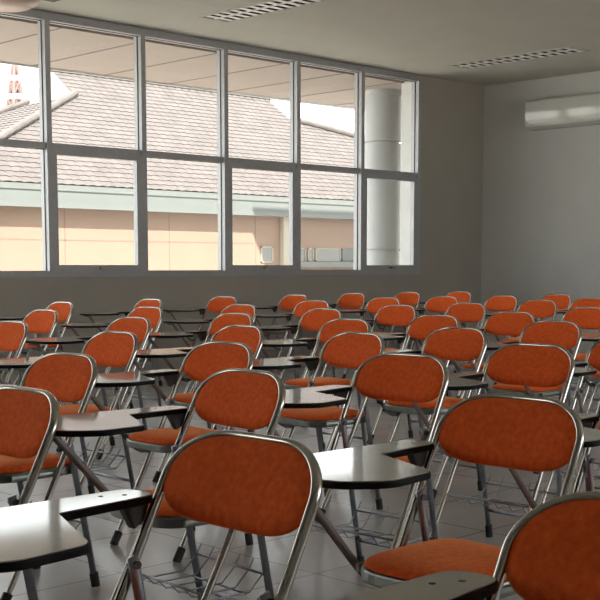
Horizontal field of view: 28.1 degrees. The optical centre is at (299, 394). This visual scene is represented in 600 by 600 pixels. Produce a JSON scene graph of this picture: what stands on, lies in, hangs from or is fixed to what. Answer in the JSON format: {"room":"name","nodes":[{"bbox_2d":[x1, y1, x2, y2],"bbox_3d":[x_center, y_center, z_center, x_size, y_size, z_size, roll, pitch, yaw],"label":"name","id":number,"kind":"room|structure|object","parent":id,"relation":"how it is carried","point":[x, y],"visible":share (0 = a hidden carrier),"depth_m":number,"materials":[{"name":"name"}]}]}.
{"room":"lecture hall","nodes":[
{"label":"lecture hall","id":0,"kind":"room"},
{"bbox_2d":[34,9,415,74],"bbox_3d":[2.658,-3.307,6.387,25.160,0.160,18.900,-6,9,-44],"label":"roof slab","id":1,"kind":"structure","parent":0,"point":[34,9],"depth_m":13.46,"materials":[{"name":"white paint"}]},
{"bbox_2d":[0,15,403,109],"bbox_3d":[-2.180,-3.906,13.369,22.000,0.320,2.150,-6,9,-44],"label":"soffit","id":2,"kind":"structure","parent":1,"relation":"attached to","point":[72,49],"depth_m":13.94,"materials":[{"name":"white paint"}]},
{"bbox_2d":[0,75,483,383],"bbox_3d":[-3.514,-1.785,10.621,16.360,3.490,0.310,-6,9,-44],"label":"wall","id":3,"kind":"structure","parent":0,"point":[452,114],"depth_m":14.77,"materials":[{"name":"grey paint"}]},
{"bbox_2d":[0,9,421,276],"bbox_3d":[-3.232,-2.291,10.671,13.210,2.485,0.154,-6,9,-44],"label":"window","id":4,"kind":"structure","parent":3,"relation":"in","point":[49,151],"depth_m":12.97,"materials":[{"name":"metal"}]},
{"bbox_2d":[400,81,411,264],"bbox_3d":[1.384,-2.788,15.363,0.011,2.470,0.239,-6,9,-44],"label":"trim","id":5,"kind":"structure","parent":3,"relation":"attached to","point":[406,86],"depth_m":15.38,"materials":[{"name":"white paint"}]},
{"bbox_2d":[0,350,599,599],"bbox_3d":[0.986,0.488,6.359,16.560,0.120,13.010,-6,9,-44],"label":"floor","id":6,"kind":"structure","parent":0,"point":[323,572],"depth_m":5.10,"materials":[{"name":"grey tile"}]},
{"bbox_2d":[0,321,28,384],"bbox_3d":[-1.850,0.011,6.534,0.690,0.808,0.478,-6,9,-44],"label":"chair","id":7,"kind":"object","parent":6,"relation":"on","point":[13,334],"visible":0.71,"depth_m":6.61,"materials":[{"name":"orange fabric"}]},
{"bbox_2d":[0,309,57,383],"bbox_3d":[-2.042,-0.177,8.288,0.478,0.808,0.690,6,9,44],"label":"chair","id":8,"kind":"object","parent":6,"relation":"on","point":[43,321],"visible":0.39,"depth_m":8.42,"materials":[{"name":"orange fabric"}]},
{"bbox_2d":[0,385,58,599],"bbox_3d":[-0.946,0.405,2.869,0.690,0.808,0.478,-6,9,-44],"label":"chair","id":9,"kind":"object","parent":6,"relation":"on","point":[29,417],"visible":0.8,"depth_m":2.93,"materials":[{"name":"orange fabric"}]},
{"bbox_2d":[0,302,72,384],"bbox_3d":[-2.277,-0.371,10.091,0.690,0.808,0.478,-6,9,-44],"label":"chair","id":10,"kind":"object","parent":6,"relation":"on","point":[64,310],"visible":0.52,"depth_m":10.11,"materials":[{"name":"orange fabric"}]},
{"bbox_2d":[0,352,99,599],"bbox_3d":[-1.054,0.277,4.062,0.478,0.808,0.690,6,8,43],"label":"chair","id":11,"kind":"object","parent":6,"relation":"on","point":[70,377],"visible":0.64,"depth_m":4.11,"materials":[{"name":"orange fabric"}]},
{"bbox_2d":[0,331,138,500],"bbox_3d":[-1.107,0.124,5.487,0.690,0.808,0.478,-6,9,-44],"label":"chair","id":12,"kind":"object","parent":6,"relation":"on","point":[117,349],"visible":0.54,"depth_m":5.55,"materials":[{"name":"orange fabric"}]},
{"bbox_2d":[79,442,124,471],"bbox_3d":[-0.995,0.290,5.575,0.256,0.082,0.402,-6,9,-44],"label":"basket","id":13,"kind":"object","parent":12,"relation":"on","point":[89,464],"depth_m":5.59,"materials":[{"name":"grey metal"}]},
{"bbox_2d":[26,316,150,458],"bbox_3d":[-1.249,-0.049,7.093,0.478,0.808,0.690,6,9,44],"label":"chair","id":14,"kind":"object","parent":6,"relation":"on","point":[139,326],"visible":0.41,"depth_m":7.13,"materials":[{"name":"orange fabric"}]},
{"bbox_2d":[60,306,162,408],"bbox_3d":[-1.381,-0.241,8.883,0.478,0.808,0.690,6,9,44],"label":"chair","id":15,"kind":"object","parent":6,"relation":"on","point":[154,315],"visible":0.44,"depth_m":8.92,"materials":[{"name":"orange fabric"}]},
{"bbox_2d":[106,385,152,391],"bbox_3d":[-1.270,-0.075,8.975,0.402,0.082,0.256,6,9,44],"label":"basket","id":16,"kind":"object","parent":15,"relation":"on","point":[133,389],"depth_m":8.90,"materials":[{"name":"grey metal"}]},
{"bbox_2d":[80,299,162,385],"bbox_3d":[-1.637,-0.473,11.036,0.690,0.808,0.478,-6,9,-44],"label":"chair","id":17,"kind":"object","parent":6,"relation":"on","point":[145,302],"visible":0.34,"depth_m":11.08,"materials":[{"name":"orange fabric"}]},
{"bbox_2d":[0,430,322,599],"bbox_3d":[-0.328,0.496,2.025,0.478,0.808,0.690,6,9,44],"label":"chair","id":18,"kind":"object","parent":6,"relation":"on","point":[248,482],"visible":1,"depth_m":2.13,"materials":[{"name":"orange fabric"}]},
{"bbox_2d":[53,368,285,599],"bbox_3d":[-0.410,0.348,3.402,0.690,0.808,0.478,-5,8,-41],"label":"chair","id":19,"kind":"object","parent":6,"relation":"on","point":[249,399],"visible":0.62,"depth_m":3.46,"materials":[{"name":"orange fabric"}]},
{"bbox_2d":[142,543,262,599],"bbox_3d":[-0.293,0.515,3.484,0.256,0.082,0.402,-5,8,-41],"label":"basket","id":20,"kind":"object","parent":19,"relation":"on","point":[212,579],"depth_m":3.47,"materials":[{"name":"grey metal"}]},
{"bbox_2d":[90,341,253,562],"bbox_3d":[-0.547,0.209,4.694,0.478,0.808,0.690,6,9,45],"label":"chair","id":21,"kind":"object","parent":6,"relation":"on","point":[206,359],"visible":0.66,"depth_m":4.77,"materials":[{"name":"orange fabric"}]},
{"bbox_2d":[134,325,263,482],"bbox_3d":[-0.551,0.061,6.069,0.690,0.808,0.478,-6,8,-42],"label":"chair","id":22,"kind":"object","parent":6,"relation":"on","point":[252,336],"visible":0.4,"depth_m":6.13,"materials":[{"name":"orange fabric"}]},
{"bbox_2d":[162,296,236,346],"bbox_3d":[-0.990,-0.567,11.909,0.478,0.808,0.690,5,8,41],"label":"chair","id":23,"kind":"object","parent":6,"relation":"on","point":[217,304],"visible":0.52,"depth_m":12.06,"materials":[{"name":"orange fabric"}]},
{"bbox_2d":[148,313,252,431],"bbox_3d":[-0.666,-0.113,7.691,0.690,0.808,0.478,-6,9,-44],"label":"chair","id":24,"kind":"object","parent":6,"relation":"on","point":[221,321],"visible":0.42,"depth_m":7.82,"materials":[{"name":"orange fabric"}]},
{"bbox_2d":[163,304,256,346],"bbox_3d":[-0.707,-0.307,9.497,0.478,0.808,0.690,6,8,44],"label":"chair","id":25,"kind":"object","parent":6,"relation":"on","point":[249,309],"visible":0.34,"depth_m":9.55,"materials":[{"name":"orange fabric"}]},
{"bbox_2d":[254,295,307,371],"bbox_3d":[-0.276,-0.646,12.649,0.478,0.808,0.690,6,8,42],"label":"chair","id":26,"kind":"object","parent":6,"relation":"on","point":[289,302],"visible":0.45,"depth_m":12.79,"materials":[{"name":"orange fabric"}]},
{"bbox_2d":[265,347,302,353],"bbox_3d":[-0.167,-0.480,12.744,0.402,0.082,0.256,6,8,42],"label":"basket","id":27,"kind":"object","parent":26,"relation":"on","point":[277,352],"depth_m":12.73,"materials":[{"name":"grey metal"}]},
{"bbox_2d":[255,300,329,378],"bbox_3d":[-0.096,-0.422,10.567,0.478,0.808,0.690,5,8,40],"label":"chair","id":28,"kind":"object","parent":6,"relation":"on","point":[303,307],"visible":0.44,"depth_m":10.73,"materials":[{"name":"orange fabric"}]},
{"bbox_2d":[285,366,321,371],"bbox_3d":[0.010,-0.257,10.666,0.402,0.082,0.256,5,8,40],"label":"basket","id":29,"kind":"object","parent":28,"relation":"on","point":[294,369],"depth_m":10.63,"materials":[{"name":"grey metal"}]},
{"bbox_2d":[257,308,342,406],"bbox_3d":[-0.061,-0.202,8.521,0.478,0.808,0.690,6,9,44],"label":"chair","id":30,"kind":"object","parent":6,"relation":"on","point":[314,319],"visible":0.52,"depth_m":8.67,"materials":[{"name":"orange fabric"}]},
{"bbox_2d":[259,318,370,450],"bbox_3d":[0.040,-0.024,6.864,0.690,0.808,0.478,-6,8,-44],"label":"chair","id":31,"kind":"object","parent":6,"relation":"on","point":[334,327],"visible":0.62,"depth_m":6.91,"materials":[{"name":"orange fabric"}]},
{"bbox_2d":[252,332,384,521],"bbox_3d":[0.015,0.131,5.418,0.690,0.808,0.478,-5,8,-40],"label":"chair","id":32,"kind":"object","parent":6,"relation":"on","point":[345,349],"visible":0.76,"depth_m":5.45,"materials":[{"name":"orange fabric"}]},
{"bbox_2d":[318,293,365,356],"bbox_3d":[0.369,-0.724,13.376,0.478,0.808,0.690,6,8,43],"label":"chair","id":33,"kind":"object","parent":6,"relation":"on","point":[349,300],"visible":0.43,"depth_m":13.51,"materials":[{"name":"orange fabric"}]},
{"bbox_2d":[267,352,448,561],"bbox_3d":[0.142,0.279,4.041,0.478,0.808,0.690,6,8,43],"label":"chair","id":34,"kind":"object","parent":6,"relation":"on","point":[391,376],"visible":0.59,"depth_m":4.16,"materials":[{"name":"orange fabric"}]},
{"bbox_2d":[313,501,430,545],"bbox_3d":[0.251,0.445,4.135,0.402,0.082,0.256,6,8,43],"label":"basket","id":35,"kind":"object","parent":34,"relation":"on","point":[354,510],"depth_m":4.15,"materials":[{"name":"grey metal"}]},
{"bbox_2d":[339,297,400,378],"bbox_3d":[0.620,-0.540,11.659,0.478,0.808,0.690,5,8,40],"label":"chair","id":36,"kind":"object","parent":6,"relation":"on","point":[374,305],"visible":0.4,"depth_m":11.81,"materials":[{"name":"orange fabric"}]},
{"bbox_2d":[363,304,416,411],"bbox_3d":[0.549,-0.293,9.364,0.478,0.808,0.690,6,9,44],"label":"chair","id":37,"kind":"object","parent":6,"relation":"on","point":[396,315],"visible":0.43,"depth_m":9.50,"materials":[{"name":"orange fabric"}]},
{"bbox_2d":[364,292,420,349],"bbox_3d":[1.054,-0.802,14.103,0.690,0.808,0.478,-6,9,-44],"label":"chair","id":38,"kind":"object","parent":6,"relation":"on","point":[405,298],"visible":0.38,"depth_m":14.19,"materials":[{"name":"orange fabric"}]},
{"bbox_2d":[384,340,413,344],"bbox_3d":[1.166,-0.636,14.192,0.256,0.082,0.402,-6,9,-44],"label":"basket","id":39,"kind":"object","parent":38,"relation":"on","point":[409,340],"depth_m":14.16,"materials":[{"name":"grey metal"}]},
{"bbox_2d":[367,314,459,442],"bbox_3d":[0.628,-0.085,7.429,0.478,0.808,0.690,6,9,44],"label":"chair","id":40,"kind":"object","parent":6,"relation":"on","point":[421,327],"visible":0.35,"depth_m":7.59,"materials":[{"name":"orange fabric"}]},
{"bbox_2d":[356,327,487,499],"bbox_3d":[0.548,0.082,5.872,0.690,0.808,0.478,-5,8,-41],"label":"chair","id":41,"kind":"object","parent":6,"relation":"on","point":[446,343],"visible":0.49,"depth_m":5.94,"materials":[{"name":"orange fabric"}]},
{"bbox_2d":[432,438,452,457],"bbox_3d":[0.665,0.249,5.955,0.256,0.082,0.402,-5,8,-41],"label":"basket","id":42,"kind":"object","parent":41,"relation":"on","point":[437,452],"depth_m":5.77,"materials":[{"name":"grey metal"}]},
{"bbox_2d":[402,296,458,372],"bbox_3d":[1.239,-0.584,12.072,0.478,0.808,0.690,5,8,41],"label":"chair","id":43,"kind":"object","parent":6,"relation":"on","point":[437,303],"visible":0.3,"depth_m":12.23,"materials":[{"name":"orange fabric"}]},
{"bbox_2d":[416,291,471,326],"bbox_3d":[1.695,-0.833,14.387,0.690,0.808,0.478,-6,9,-44],"label":"chair","id":44,"kind":"object","parent":6,"relation":"on","point":[462,296],"visible":0.3,"depth_m":14.48,"materials":[{"name":"orange fabric"}]},
{"bbox_2d":[313,393,584,599],"bbox_3d":[0.272,0.426,2.680,0.690,0.808,0.478,-6,9,-45],"label":"chair","id":45,"kind":"object","parent":6,"relation":"on","point":[519,432],"visible":0.84,"depth_m":2.75,"materials":[{"name":"orange fabric"}]},
{"bbox_2d":[416,302,485,397],"bbox_3d":[1.181,-0.354,9.933,0.478,0.808,0.690,6,9,44],"label":"chair","id":46,"kind":"object","parent":6,"relation":"on","point":[463,311],"visible":0.38,"depth_m":10.06,"materials":[{"name":"orange fabric"}]},
{"bbox_2d":[335,491,599,599],"bbox_3d":[0.216,0.561,1.415,0.690,0.808,0.478,-6,9,-44],"label":"chair","id":47,"kind":"object","parent":6,"relation":"on","point":[552,552],"visible":1,"depth_m":1.63,"materials":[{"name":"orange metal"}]},
{"bbox_2d":[461,295,517,363],"bbox_3d":[1.892,-0.621,12.418,0.478,0.808,0.690,6,9,45],"label":"chair","id":48,"kind":"object","parent":6,"relation":"on","point":[498,302],"visible":0.43,"depth_m":12.55,"materials":[{"name":"orange fabric"}]},
{"bbox_2d":[412,343,574,539],"bbox_3d":[0.688,0.221,4.579,0.478,0.808,0.690,6,9,44],"label":"chair","id":49,"kind":"object","parent":6,"relation":"on","point":[522,364],"visible":0.55,"depth_m":4.71,"materials":[{"name":"orange fabric"}]},
{"bbox_2d":[446,475,557,513],"bbox_3d":[0.799,0.387,4.671,0.402,0.082,0.256,6,9,44],"label":"basket","id":50,"kind":"object","parent":49,"relation":"on","point":[483,477],"depth_m":4.70,"materials":[{"name":"grey metal"}]},
{"bbox_2d":[451,311,535,398],"bbox_3d":[1.205,-0.143,7.970,0.478,0.808,0.690,6,9,44],"label":"chair","id":51,"kind":"object","parent":6,"relation":"on","point":[505,323],"visible":0.38,"depth_m":8.11,"materials":[{"name":"orange fabric"}]},
{"bbox_2d":[485,299,556,384],"bbox_3d":[1.958,-0.447,10.799,0.478,0.808,0.690,6,8,43],"label":"chair","id":52,"kind":"object","parent":6,"relation":"on","point":[537,308],"visible":0.38,"depth_m":10.91,"materials":[{"name":"orange fabric"}]},
{"bbox_2d":[469,320,581,473],"bbox_3d":[1.188,0.002,6.616,0.690,0.808,0.478,-6,8,-42],"label":"chair","id":53,"kind":"object","parent":6,"relation":"on","point":[566,334],"visible":0.49,"depth_m":6.66,"materials":[{"name":"orange fabric"}]},
{"bbox_2d":[512,294,571,320],"bbox_3d":[2.585,-0.686,13.021,0.690,0.808,0.478,-6,9,-44],"label":"chair","id":54,"kind":"object","parent":6,"relation":"on","point":[563,301],"visible":0.3,"depth_m":13.11,"materials":[{"name":"orange fabric"}]},
{"bbox_2d":[508,402,599,508],"bbox_3d":[0.807,0.367,3.223,0.690,0.808,0.478,-6,9,-44],"label":"chair","id":55,"kind":"object","parent":6,"relation":"on","point":[592,435],"visible":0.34,"depth_m":3.42,"materials":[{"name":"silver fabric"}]},
{"bbox_2d":[524,341,599,504],"bbox_3d":[1.220,0.164,5.111,0.690,0.808,0.478,-6,9,-44],"label":"chair","id":56,"kind":"object","parent":6,"relation":"on","point":[593,355],"visible":0.42,"depth_m":5.33,"materials":[{"name":"silver metal"}]},
{"bbox_2d":[553,455,599,480],"bbox_3d":[1.333,0.331,5.200,0.256,0.082,0.402,-6,9,-44],"label":"basket","id":57,"kind":"object","parent":56,"relation":"on","point":[554,471],"depth_m":5.24,"materials":[{"name":"grey metal"}]},
{"bbox_2d":[541,298,599,382],"bbox_3d":[2.569,-0.519,11.466,0.690,0.808,0.478,-6,9,-44],"label":"chair","id":58,"kind":"object","parent":6,"relation":"on","point":[581,302],"visible":0.27,"depth_m":11.62,"materials":[{"name":"orange fabric"}]},
{"bbox_2d":[561,307,599,412],"bbox_3d":[1.918,-0.235,8.824,0.690,0.808,0.478,-6,9,-44],"label":"chair","id":59,"kind":"object","parent":6,"relation":"on","point":[585,317],"visible":0.33,"depth_m":8.95,"materials":[{"name":"orange fabric"}]},
{"bbox_2d":[562,380,599,392],"bbox_3d":[2.031,-0.069,8.913,0.256,0.082,0.402,-6,9,-44],"label":"basket","id":60,"kind":"object","parent":59,"relation":"on","point":[587,390],"depth_m":8.85,"materials":[{"name":"grey metal"}]},
{"bbox_2d":[569,333,599,413],"bbox_3d":[1.908,-0.076,7.345,0.690,0.808,0.478,-6,9,-44],"label":"chair","id":61,"kind":"object","parent":6,"relation":"on","point":[595,378],"visible":0.59,"depth_m":7.37,"materials":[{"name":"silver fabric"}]},
{"bbox_2d":[32,0,599,85],"bbox_3d":[1.025,-3.043,5.939,16.160,0.012,12.500,-6,9,-44],"label":"ceiling","id":62,"kind":"structure","parent":0,"point":[418,37],"depth_m":12.07,"materials":[{"name":"paint"}]},
{"bbox_2d":[0,0,59,11],"bbox_3d":[-2.431,-3.429,10.290,0.660,0.230,0.860,-6,9,-44],"label":"ceiling fixture","id":63,"kind":"object","parent":62,"relation":"attached to","point":[5,5],"visible":1,"depth_m":10.30,"materials":[{"name":"white plastic"}]},
{"bbox_2d":[198,0,329,22],"bbox_3d":[-0.281,-3.639,11.089,0.384,0.112,1.614,-6,9,-44],"label":"ceiling lamp","id":64,"kind":"object","parent":62,"relation":"attached to","point":[269,6],"visible":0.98,"depth_m":11.27,"materials":[{"name":"metal"}]},
{"bbox_2d":[449,46,588,68],"bbox_3d":[2.501,-3.934,13.835,0.384,0.112,1.694,-6,9,-44],"label":"ceiling lamp","id":65,"kind":"object","parent":62,"relation":"attached to","point":[565,50],"visible":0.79,"depth_m":13.86,"materials":[{"name":"metal"}]},
{"bbox_2d":[480,71,599,353],"bbox_3d":[6.848,-1.916,11.838,0.200,3.490,13.010,-6,9,-44],"label":"wall","id":66,"kind":"structure","parent":0,"point":[541,193],"depth_m":15.52,"materials":[{"name":"grey paint"}]},
{"bbox_2d":[525,92,599,130],"bbox_3d":[3.405,-3.529,14.912,0.231,0.370,1.340,-6,9,-44],"label":"air conditioner","id":67,"kind":"object","parent":66,"relation":"attached to","point":[579,110],"visible":1,"depth_m":14.92,"materials":[{"name":"plastic"}]},
{"label":"outside","id":68,"kind":"structure","parent":0,"visible":0},
{"bbox_3d":[-34.699,-4.787,56.971,150.000,0.150,109.680,-6,9,-44],"label":"ground","id":69,"kind":"structure","parent":68,"visible":0},
{"bbox_2d":[6,65,23,105],"bbox_3d":[-11.895,-9.335,50.510,2.426,10.324,2.445,-6,9,-44],"label":"lattice tower","id":70,"kind":"structure","parent":69,"relation":"on","point":[15,94],"depth_m":49.99,"materials":[{"name":"white metal"}]},
{"bbox_2d":[0,70,399,270],"bbox_3d":[-0.367,-4.326,27.948,21.225,5.139,7.161,-6,9,-44],"label":"neighbouring building","id":71,"kind":"structure","parent":69,"relation":"on","point":[96,195],"depth_m":22.48,"materials":[{"name":"ceramic"}]},
{"bbox_2d":[365,88,401,264],"bbox_3d":[1.112,-2.273,16.184,0.514,3.570,0.514,-6,9,-44],"label":"column","id":72,"kind":"structure","parent":69,"relation":"on","point":[382,106],"depth_m":15.92,"materials":[{"name":"paint"}]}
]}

